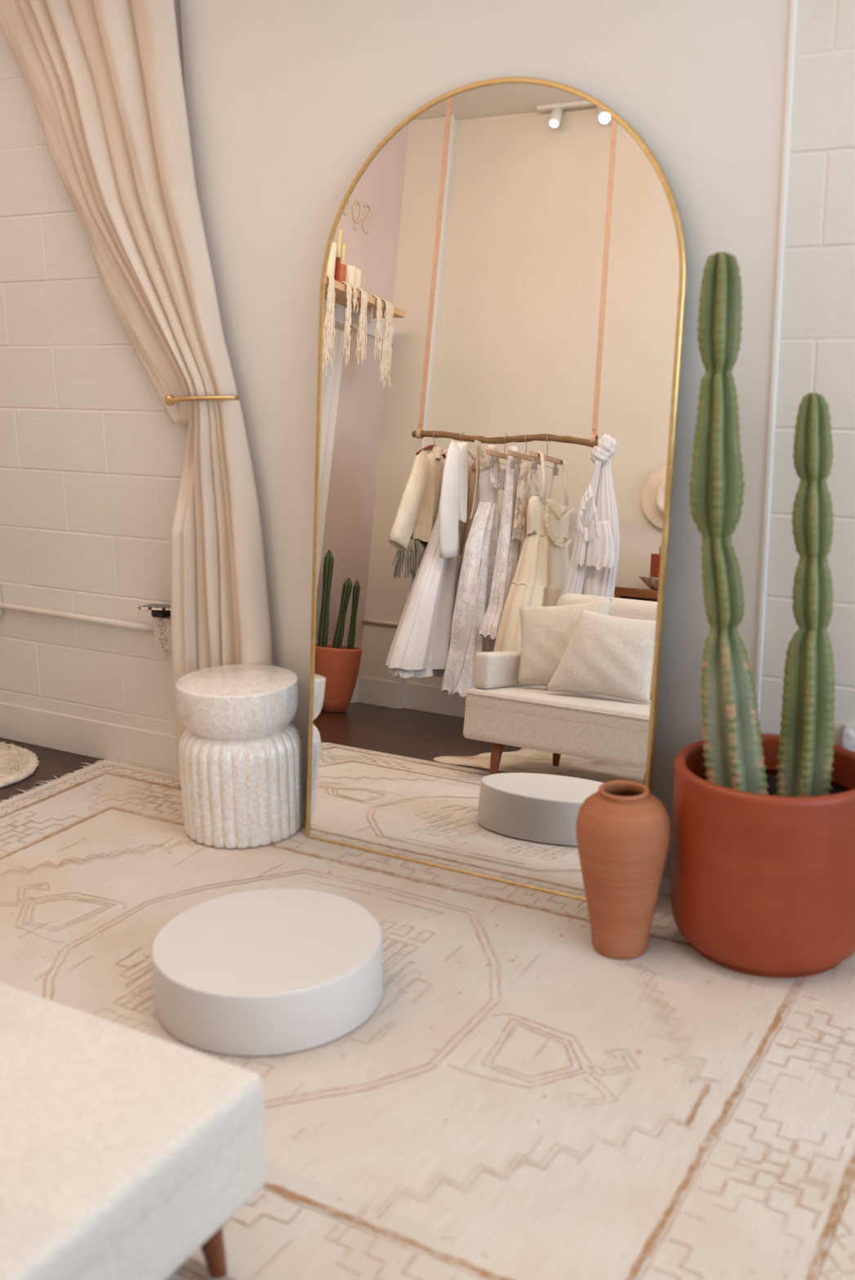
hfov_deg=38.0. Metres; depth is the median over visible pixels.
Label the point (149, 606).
smartphone
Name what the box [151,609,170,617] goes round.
charger
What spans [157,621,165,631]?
socket
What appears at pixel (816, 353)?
wall
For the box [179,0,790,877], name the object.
wall panel
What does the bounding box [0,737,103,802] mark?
floor
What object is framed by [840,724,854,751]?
cloth
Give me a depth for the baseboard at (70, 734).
4.35 m
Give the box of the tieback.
[164,395,239,405]
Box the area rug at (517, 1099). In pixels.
[0,758,854,1279]
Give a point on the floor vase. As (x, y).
(623, 830)
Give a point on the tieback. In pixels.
(169, 400)
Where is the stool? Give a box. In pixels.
[175,664,303,848]
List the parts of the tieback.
knob, rod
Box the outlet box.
[152,615,171,649]
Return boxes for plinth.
[151,888,382,1056]
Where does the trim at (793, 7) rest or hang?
attached to the wall at (816, 353)
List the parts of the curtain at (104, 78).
panel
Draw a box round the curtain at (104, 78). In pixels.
[0,0,272,788]
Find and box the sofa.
[0,982,266,1279]
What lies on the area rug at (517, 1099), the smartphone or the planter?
the planter
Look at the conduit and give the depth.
4.22 m
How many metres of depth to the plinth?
2.62 m
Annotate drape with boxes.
[16,0,237,396]
[170,400,272,788]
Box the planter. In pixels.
[670,733,854,977]
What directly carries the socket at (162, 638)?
attached to the outlet box
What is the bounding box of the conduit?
[0,586,153,631]
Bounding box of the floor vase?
[575,780,670,959]
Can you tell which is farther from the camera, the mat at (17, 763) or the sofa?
the mat at (17, 763)
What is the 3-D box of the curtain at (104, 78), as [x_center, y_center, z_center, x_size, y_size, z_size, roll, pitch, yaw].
[-1.040,-1.116,3.802,1.257,3.213,0.089,7,16,29]
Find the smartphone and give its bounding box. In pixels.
[138,603,170,610]
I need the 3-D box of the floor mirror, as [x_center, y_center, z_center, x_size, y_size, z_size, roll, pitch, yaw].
[0.135,-0.375,3.230,1.033,2.042,0.238,7,16,29]
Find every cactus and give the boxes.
[688,252,768,795]
[774,392,835,796]
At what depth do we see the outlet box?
4.01 m
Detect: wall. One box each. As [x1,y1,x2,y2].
[0,0,188,736]
[758,0,854,746]
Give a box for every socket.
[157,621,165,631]
[158,635,166,644]
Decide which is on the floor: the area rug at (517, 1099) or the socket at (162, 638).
the area rug at (517, 1099)
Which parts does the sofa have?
seat, leg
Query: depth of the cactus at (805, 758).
2.79 m
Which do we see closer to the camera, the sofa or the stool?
the sofa
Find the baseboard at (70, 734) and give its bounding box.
[0,702,177,773]
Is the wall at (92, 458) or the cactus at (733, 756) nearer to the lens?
the cactus at (733, 756)
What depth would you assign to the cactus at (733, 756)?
2.79 m
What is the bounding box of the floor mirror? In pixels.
[305,76,687,902]
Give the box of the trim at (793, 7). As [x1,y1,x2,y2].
[754,0,797,719]
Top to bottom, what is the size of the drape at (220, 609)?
1.248 m
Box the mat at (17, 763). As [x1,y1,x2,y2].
[0,742,40,787]
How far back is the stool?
3.52 m

